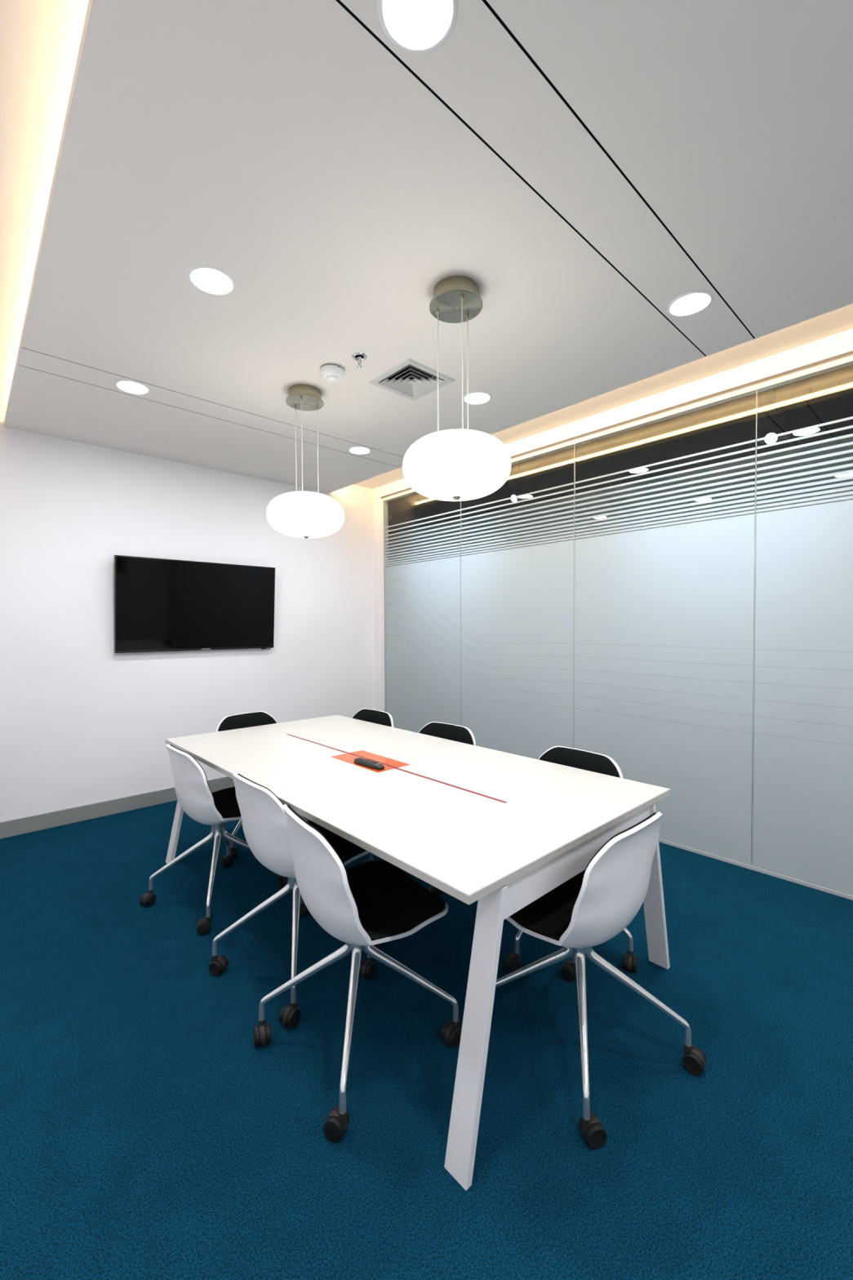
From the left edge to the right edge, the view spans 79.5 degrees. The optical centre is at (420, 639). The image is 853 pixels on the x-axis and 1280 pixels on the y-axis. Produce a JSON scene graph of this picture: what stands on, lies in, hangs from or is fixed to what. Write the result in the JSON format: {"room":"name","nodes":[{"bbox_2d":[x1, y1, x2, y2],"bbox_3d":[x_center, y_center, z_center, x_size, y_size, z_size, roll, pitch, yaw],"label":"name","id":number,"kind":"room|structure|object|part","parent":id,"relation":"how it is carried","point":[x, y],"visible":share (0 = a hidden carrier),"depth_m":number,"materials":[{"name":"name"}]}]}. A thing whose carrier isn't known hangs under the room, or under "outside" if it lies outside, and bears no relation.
{"room":"meeting room","nodes":[
{"label":"meeting room","id":0,"kind":"room"},
{"bbox_2d":[0,406,375,822],"bbox_3d":[-1.858,-0.132,4.318,3.834,2.856,0.120,-2,2,-42],"label":"wall","id":1,"kind":"structure","parent":0,"point":[82,722],"depth_m":3.91,"materials":[{"name":"white paint"}]},
{"bbox_2d":[0,776,235,839],"bbox_3d":[-1.818,1.243,4.291,3.602,0.108,0.013,-2,2,-42],"label":"baseboard","id":2,"kind":"structure","parent":1,"relation":"attached to","point":[69,815],"depth_m":3.76,"materials":[{"name":"grey paint"}]},
{"bbox_2d":[113,555,275,653],"bbox_3d":[-1.798,-0.267,4.221,1.265,0.733,0.098,-2,2,-42],"label":"television","id":3,"kind":"object","parent":1,"relation":"attached to","point":[161,604],"visible":1,"depth_m":4.14,"materials":[{"name":"black"}]},
{"bbox_2d":[0,0,852,534],"bbox_3d":[0.457,-1.867,3.764,6.580,0.874,11.000,-2,2,-42],"label":"ceiling","id":4,"kind":"structure","parent":0,"point":[592,166],"depth_m":1.70,"materials":[{"name":"white paint"}]},
{"bbox_2d":[114,379,150,394],"bbox_3d":[-1.593,-1.395,2.841,0.174,0.004,0.174,-2,2,-42],"label":"recessed light","id":5,"kind":"object","parent":4,"relation":"in","point":[133,387],"visible":1,"depth_m":2.84,"materials":[{"name":"white plastic"}]},
{"bbox_2d":[117,382,147,393],"bbox_3d":[-1.593,-1.396,2.841,0.145,0.002,0.145,0,1,6],"label":"diffuser","id":6,"kind":"object","parent":5,"relation":"attached to","point":[128,387],"depth_m":2.84,"materials":[{"name":"white plastic"}]},
{"bbox_3d":[-1.467,-1.486,3.841,2.531,0.128,1.072,-2,2,-42],"label":"panel","id":7,"kind":"part","parent":4,"relation":"part of","materials":[{"name":"white paint"}]},
{"bbox_3d":[-1.033,-1.477,3.363,2.533,0.128,0.209,-2,2,-42],"label":"panel","id":8,"kind":"part","parent":4,"relation":"part of","materials":[{"name":"white paint"}]},
{"bbox_2d":[186,264,235,295],"bbox_3d":[-0.802,-1.378,1.973,0.174,0.004,0.174,-2,2,-42],"label":"recessed light","id":9,"kind":"object","parent":4,"relation":"in","point":[209,279],"visible":1,"depth_m":1.97,"materials":[{"name":"white plastic"}]},
{"bbox_2d":[191,268,231,293],"bbox_3d":[-0.802,-1.379,1.973,0.145,0.002,0.145,0,1,6],"label":"diffuser","id":10,"kind":"object","parent":9,"relation":"attached to","point":[209,281],"depth_m":1.97,"materials":[{"name":"white plastic"}]},
{"bbox_2d":[266,383,344,538],"bbox_3d":[-0.652,-0.990,2.913,0.432,0.828,0.432,-2,2,-42],"label":"pendant lamp","id":11,"kind":"object","parent":4,"relation":"hanging from","point":[300,514],"visible":1,"depth_m":2.79,"materials":[{"name":"white glass"}]},
{"bbox_3d":[-0.715,-1.066,2.950,0.006,0.507,0.006,-2,2,-42],"label":"suspension cord","id":12,"kind":"part","parent":11,"relation":"part of","materials":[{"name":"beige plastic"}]},
{"bbox_3d":[-0.655,-1.063,2.838,0.006,0.507,0.006,-2,2,-42],"label":"suspension cord","id":13,"kind":"part","parent":11,"relation":"part of","materials":[{"name":"beige plastic"}]},
{"bbox_3d":[-0.650,-0.705,2.920,0.432,0.238,0.432,-2,2,-42],"label":"lamp shade","id":14,"kind":"part","parent":11,"relation":"part of","materials":[{"name":"white glass"}]},
{"bbox_3d":[-0.588,-1.067,2.946,0.006,0.507,0.006,-2,2,-42],"label":"suspension cord","id":15,"kind":"part","parent":11,"relation":"part of","materials":[{"name":"beige plastic"}]},
{"bbox_2d":[320,364,344,382],"bbox_3d":[-0.456,-1.370,2.657,0.124,0.058,0.124,-2,2,-42],"label":"smoke detector","id":16,"kind":"object","parent":4,"relation":"attached to","point":[332,373],"visible":1,"depth_m":2.62,"materials":[{"name":"grey plastic"}]},
{"bbox_2d":[351,352,367,368],"bbox_3d":[-0.300,-1.372,2.534,0.074,0.050,0.074,-2,2,-42],"label":"sprinkler","id":17,"kind":"object","parent":4,"relation":"attached to","point":[359,357],"visible":1,"depth_m":2.53,"materials":[{"name":"silver metal"}]},
{"bbox_3d":[-0.300,-1.374,2.534,0.024,0.046,0.024,-2,2,-42],"label":"stem","id":18,"kind":"part","parent":17,"relation":"part of","materials":[{"name":"silver metal"}]},
{"bbox_2d":[348,446,371,454],"bbox_3d":[-0.457,-1.426,3.873,0.174,0.004,0.174,-2,2,-42],"label":"recessed light","id":19,"kind":"object","parent":4,"relation":"in","point":[355,450],"visible":1,"depth_m":3.87,"materials":[{"name":"white plastic"}]},
{"bbox_2d":[350,447,368,453],"bbox_3d":[-0.457,-1.427,3.873,0.145,0.002,0.145,0,1,6],"label":"diffuser","id":20,"kind":"object","parent":19,"relation":"attached to","point":[353,450],"depth_m":3.87,"materials":[{"name":"white plastic"}]},
{"bbox_2d":[388,515,391,529],"bbox_3d":[-0.509,-1.860,6.985,0.169,0.834,0.180,-2,2,-42],"label":"ceiling spotlight","id":21,"kind":"object","parent":4,"relation":"hanging from","point":[389,516],"visible":0.02,"depth_m":6.96,"materials":[{"name":"black metal"}]},
{"bbox_2d":[368,358,455,400],"bbox_3d":[-0.046,-1.460,2.785,0.336,0.136,0.336,-2,2,-42],"label":"ceiling vent","id":22,"kind":"object","parent":4,"relation":"in","point":[411,380],"visible":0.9,"depth_m":2.80,"materials":[{"name":"grey metal"}]},
{"bbox_3d":[-0.046,-1.410,2.787,0.086,0.026,0.086,-2,2,-42],"label":"louvre blade","id":23,"kind":"part","parent":22,"relation":"part of","materials":[{"name":"grey metal"}]},
{"bbox_3d":[-0.046,-1.410,2.787,0.140,0.026,0.140,-2,2,-42],"label":"louvre blade","id":24,"kind":"part","parent":22,"relation":"part of","materials":[{"name":"grey metal"}]},
{"bbox_3d":[-0.046,-1.410,2.787,0.194,0.026,0.194,-2,2,-42],"label":"louvre blade","id":25,"kind":"part","parent":22,"relation":"part of","materials":[{"name":"grey metal"}]},
{"bbox_3d":[-0.046,-1.410,2.787,0.248,0.026,0.248,-2,2,-42],"label":"louvre blade","id":26,"kind":"part","parent":22,"relation":"part of","materials":[{"name":"grey metal"}]},
{"bbox_2d":[377,0,457,53],"bbox_3d":[-0.005,-1.361,1.108,0.174,0.004,0.174,-2,2,-42],"label":"recessed light","id":27,"kind":"object","parent":4,"relation":"in","point":[413,26],"visible":1,"depth_m":1.13,"materials":[{"name":"white plastic"}]},
{"bbox_2d":[402,275,511,501],"bbox_3d":[0.144,-0.974,2.050,0.432,0.826,0.432,-2,2,-42],"label":"pendant lamp","id":28,"kind":"object","parent":4,"relation":"hanging from","point":[462,464],"visible":1,"depth_m":1.93,"materials":[{"name":"white glass"}]},
{"bbox_3d":[0.071,-1.050,2.058,0.006,0.505,0.006,-2,2,-42],"label":"suspension cord","id":29,"kind":"part","parent":28,"relation":"part of","materials":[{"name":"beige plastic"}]},
{"bbox_3d":[0.145,-0.690,2.057,0.432,0.238,0.432,-2,2,-42],"label":"lamp shade","id":30,"kind":"part","parent":28,"relation":"part of","materials":[{"name":"white glass"}]},
{"bbox_3d":[0.163,-1.048,1.978,0.006,0.505,0.006,-2,2,-42],"label":"suspension cord","id":31,"kind":"part","parent":28,"relation":"part of","materials":[{"name":"beige plastic"}]},
{"bbox_3d":[0.195,-1.051,2.101,0.006,0.505,0.006,-2,2,-42],"label":"suspension cord","id":32,"kind":"part","parent":28,"relation":"part of","materials":[{"name":"beige plastic"}]},
{"bbox_2d":[462,391,492,404],"bbox_3d":[0.333,-1.409,2.999,0.174,0.004,0.174,-2,2,-42],"label":"recessed light","id":33,"kind":"object","parent":4,"relation":"in","point":[477,397],"visible":0.97,"depth_m":2.99,"materials":[{"name":"white plastic"}]},
{"bbox_2d":[464,393,489,404],"bbox_3d":[0.333,-1.410,2.999,0.145,0.002,0.145,0,1,-1],"label":"diffuser","id":34,"kind":"object","parent":33,"relation":"attached to","point":[473,398],"depth_m":3.00,"materials":[{"name":"white plastic"}]},
{"bbox_2d":[508,462,528,502],"bbox_3d":[1.007,-1.828,5.322,0.169,0.834,0.180,-2,2,-42],"label":"ceiling spotlight","id":35,"kind":"object","parent":4,"relation":"hanging from","point":[518,486],"visible":0.77,"depth_m":5.29,"materials":[{"name":"black"}]},
{"bbox_3d":[0.549,-1.443,1.611,2.556,0.128,0.203,-2,2,-42],"label":"panel","id":36,"kind":"part","parent":4,"relation":"part of","materials":[{"name":"white paint"}]},
{"bbox_3d":[1.335,-1.426,0.734,2.577,0.128,2.140,-2,2,-42],"label":"panel","id":37,"kind":"part","parent":4,"relation":"part of","materials":[{"name":"white paint"}]},
{"bbox_2d":[666,290,714,316],"bbox_3d":[1.121,-1.392,2.132,0.174,0.004,0.174,-2,2,-42],"label":"recessed light","id":38,"kind":"object","parent":4,"relation":"in","point":[691,303],"visible":1,"depth_m":2.12,"materials":[{"name":"white plastic"}]},
{"bbox_2d":[670,293,710,315],"bbox_3d":[1.121,-1.393,2.132,0.145,0.002,0.145,0,1,6],"label":"diffuser","id":39,"kind":"object","parent":38,"relation":"attached to","point":[686,304],"depth_m":2.13,"materials":[{"name":"white plastic"}]},
{"bbox_2d":[757,387,791,444],"bbox_3d":[2.523,-1.796,3.660,0.169,0.834,0.180,-2,2,-42],"label":"ceiling spotlight","id":40,"kind":"object","parent":4,"relation":"hanging from","point":[775,422],"visible":0.7,"depth_m":3.64,"materials":[{"name":"black"}]},
{"bbox_3d":[2.541,-1.916,3.673,0.011,0.594,0.012,-2,2,-42],"label":"hanging rod","id":41,"kind":"part","parent":40,"relation":"part of","materials":[{"name":"white metal"}]},
{"bbox_2d":[0,800,852,1279],"bbox_3d":[0.607,1.379,1.584,3.734,0.060,7.484,-2,2,-42],"label":"floor","id":42,"kind":"structure","parent":0,"point":[146,1133],"depth_m":1.54,"materials":[{"name":"teal carpet"}]},
{"bbox_2d":[139,744,288,934],"bbox_3d":[-1.057,0.930,2.667,0.542,0.803,0.566,1,2,32],"label":"swivel chair","id":43,"kind":"object","parent":42,"relation":"on","point":[195,797],"visible":0.87,"depth_m":2.52,"materials":[{"name":"white plastic"}]},
{"bbox_3d":[-1.214,1.105,2.628,0.334,0.326,0.033,-1,1,-13],"label":"leg","id":44,"kind":"part","parent":43,"relation":"part of","materials":[{"name":"silver metal"}]},
{"bbox_3d":[-1.008,1.107,2.500,0.033,0.326,0.334,-1,1,-13],"label":"leg","id":45,"kind":"part","parent":43,"relation":"part of","materials":[{"name":"silver metal"}]},
{"bbox_3d":[-1.085,1.099,2.834,0.033,0.326,0.334,-1,1,-13],"label":"leg","id":46,"kind":"part","parent":43,"relation":"part of","materials":[{"name":"silver metal"}]},
{"bbox_3d":[-0.880,1.101,2.706,0.334,0.326,0.033,-1,1,-13],"label":"leg","id":47,"kind":"part","parent":43,"relation":"part of","materials":[{"name":"silver metal"}]},
{"bbox_2d":[216,711,307,857],"bbox_3d":[-1.055,0.913,3.402,0.564,0.803,0.572,-1,2,-30],"label":"swivel chair","id":48,"kind":"object","parent":42,"relation":"on","point":[260,717],"visible":0.12,"depth_m":3.48,"materials":[{"name":"white plastic"}]},
{"bbox_3d":[-1.099,1.089,3.244,0.033,0.326,0.334,0,1,15],"label":"leg","id":49,"kind":"part","parent":48,"relation":"part of","materials":[{"name":"silver metal"}]},
{"bbox_2d":[208,773,379,1027],"bbox_3d":[-0.521,0.941,2.135,0.539,0.803,0.569,1,2,33],"label":"swivel chair","id":50,"kind":"object","parent":42,"relation":"on","point":[264,819],"visible":0.7,"depth_m":1.98,"materials":[{"name":"white plastic"}]},
{"bbox_3d":[-0.680,1.115,2.101,0.334,0.326,0.033,-1,1,-11],"label":"leg","id":51,"kind":"part","parent":50,"relation":"part of","materials":[{"name":"silver metal"}]},
{"bbox_3d":[-0.479,1.117,1.965,0.033,0.326,0.334,-1,1,-11],"label":"leg","id":52,"kind":"part","parent":50,"relation":"part of","materials":[{"name":"silver metal"}]},
{"bbox_2d":[305,708,393,821],"bbox_3d":[-0.460,0.907,3.510,0.544,0.803,0.559,-1,2,-39],"label":"swivel chair","id":53,"kind":"object","parent":42,"relation":"on","point":[374,716],"visible":0.09,"depth_m":3.61,"materials":[{"name":"black fabric"}]},
{"bbox_2d":[253,804,462,1142],"bbox_3d":[-0.211,0.949,1.723,0.548,0.803,0.516,-2,2,-44],"label":"swivel chair","id":54,"kind":"object","parent":42,"relation":"on","point":[365,905],"visible":1,"depth_m":1.64,"materials":[{"name":"white plastic"}]},
{"bbox_3d":[-0.380,1.122,1.728,0.334,0.326,0.033,0,1,1],"label":"leg","id":55,"kind":"part","parent":54,"relation":"part of","materials":[{"name":"silver metal"}]},
{"bbox_3d":[-0.211,1.125,1.555,0.033,0.326,0.334,0,1,1],"label":"leg","id":56,"kind":"part","parent":54,"relation":"part of","materials":[{"name":"silver metal"}]},
{"bbox_3d":[-0.038,1.120,1.724,0.334,0.326,0.033,0,1,1],"label":"leg","id":57,"kind":"part","parent":54,"relation":"part of","materials":[{"name":"silver metal"}]},
{"bbox_2d":[164,715,670,1190],"bbox_3d":[-0.251,0.962,2.559,1.223,0.737,2.421,-2,2,-42],"label":"conference table","id":58,"kind":"object","parent":42,"relation":"on","point":[501,830],"visible":0.91,"depth_m":1.88,"materials":[{"name":"white laminate"}]},
{"bbox_3d":[-1.430,0.972,3.068,0.167,0.704,0.077,-2,2,-42],"label":"leg","id":59,"kind":"part","parent":58,"relation":"part of","materials":[{"name":"white metal"}]},
{"bbox_2d":[354,757,384,769],"bbox_3d":[-0.243,0.584,2.419,0.196,0.024,0.046,1,2,45],"label":"remote control","id":60,"kind":"object","parent":58,"relation":"on","point":[375,765],"visible":1,"depth_m":2.39,"materials":[{"name":"black plastic"}]},
{"bbox_3d":[0.147,1.006,1.339,0.167,0.704,0.077,-2,2,-42],"label":"leg","id":61,"kind":"part","parent":58,"relation":"part of","materials":[{"name":"white metal"}]},
{"bbox_3d":[0.544,0.692,1.678,0.900,0.098,0.022,-2,2,-42],"label":"rail","id":62,"kind":"part","parent":58,"relation":"part of","materials":[{"name":"white metal"}]},
{"bbox_3d":[0.927,0.984,2.050,0.167,0.704,0.077,-2,2,-42],"label":"leg","id":63,"kind":"part","parent":58,"relation":"part of","materials":[{"name":"white metal"}]},
{"bbox_2d":[364,721,475,897],"bbox_3d":[0.042,0.917,2.967,0.540,0.803,0.542,1,2,39],"label":"swivel chair","id":64,"kind":"object","parent":42,"relation":"on","point":[458,733],"visible":0.12,"depth_m":3.06,"materials":[{"name":"white plastic"}]},
{"bbox_3d":[-0.126,1.091,2.942,0.334,0.326,0.033,-1,1,-9],"label":"leg","id":65,"kind":"part","parent":64,"relation":"part of","materials":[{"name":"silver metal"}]},
{"bbox_2d":[504,746,637,972],"bbox_3d":[0.606,0.930,2.300,0.586,0.803,0.582,0,1,-1],"label":"swivel chair","id":66,"kind":"object","parent":42,"relation":"on","point":[566,756],"visible":0.26,"depth_m":2.33,"materials":[{"name":"black fabric"}]},
{"bbox_3d":[0.501,1.106,2.188,0.033,0.326,0.334,1,2,44],"label":"leg","id":67,"kind":"part","parent":66,"relation":"part of","materials":[{"name":"silver metal"}]},
{"bbox_3d":[0.743,1.105,2.194,0.334,0.326,0.033,1,2,44],"label":"leg","id":68,"kind":"part","parent":66,"relation":"part of","materials":[{"name":"silver metal"}]},
{"bbox_2d":[495,811,706,1149],"bbox_3d":[0.534,0.946,1.681,0.541,0.803,0.566,-1,2,-34],"label":"swivel chair","id":69,"kind":"object","parent":42,"relation":"on","point":[594,905],"visible":0.9,"depth_m":1.54,"materials":[{"name":"white plastic"}]},
{"bbox_3d":[0.360,1.118,1.737,0.334,0.326,0.033,0,1,14],"label":"leg","id":70,"kind":"part","parent":69,"relation":"part of","materials":[{"name":"silver metal"}]},
{"bbox_3d":[0.568,1.114,1.861,0.033,0.326,0.334,0,1,14],"label":"leg","id":71,"kind":"part","parent":69,"relation":"part of","materials":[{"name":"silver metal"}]},
{"bbox_3d":[0.485,1.122,1.529,0.033,0.326,0.334,0,1,14],"label":"leg","id":72,"kind":"part","parent":69,"relation":"part of","materials":[{"name":"silver metal"}]},
{"bbox_3d":[0.693,1.118,1.653,0.334,0.326,0.033,0,1,14],"label":"leg","id":73,"kind":"part","parent":69,"relation":"part of","materials":[{"name":"silver metal"}]},
{"bbox_2d":[372,328,852,900],"bbox_3d":[1.996,-0.117,2.822,0.112,2.856,7.284,-2,2,-42],"label":"wall","id":74,"kind":"structure","parent":0,"point":[638,650],"depth_m":3.20,"materials":[{"name":"grey glass"}]},
{"bbox_3d":[-0.377,-0.087,5.391,0.051,2.699,0.048,-2,2,-42],"label":"frame","id":75,"kind":"part","parent":74,"relation":"part of","materials":[{"name":"white"}]},
{"bbox_3d":[2.012,-1.400,2.729,0.051,0.029,7.162,-2,2,-42],"label":"frame","id":76,"kind":"part","parent":74,"relation":"part of","materials":[{"name":"white"}]},
{"bbox_3d":[2.041,1.302,2.775,0.046,0.022,7.114,-2,2,-42],"label":"frame","id":77,"kind":"part","parent":74,"relation":"part of","materials":[{"name":"silver metal"}]},
{"bbox_2d":[388,436,852,781],"bbox_3d":[2.064,-0.199,5.600,0.100,2.885,10.500,-2,2,-42],"label":"window blind","id":78,"kind":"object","parent":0,"point":[850,439],"depth_m":5.12,"materials":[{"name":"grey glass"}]},
{"bbox_2d":[573,746,752,862],"bbox_3d":[1.386,1.292,5.010,1.956,0.060,10.500,-2,2,-42],"label":"floor","id":79,"kind":"structure","parent":0,"point":[573,747],"depth_m":3.37,"materials":[{"name":"grey"}]}
]}

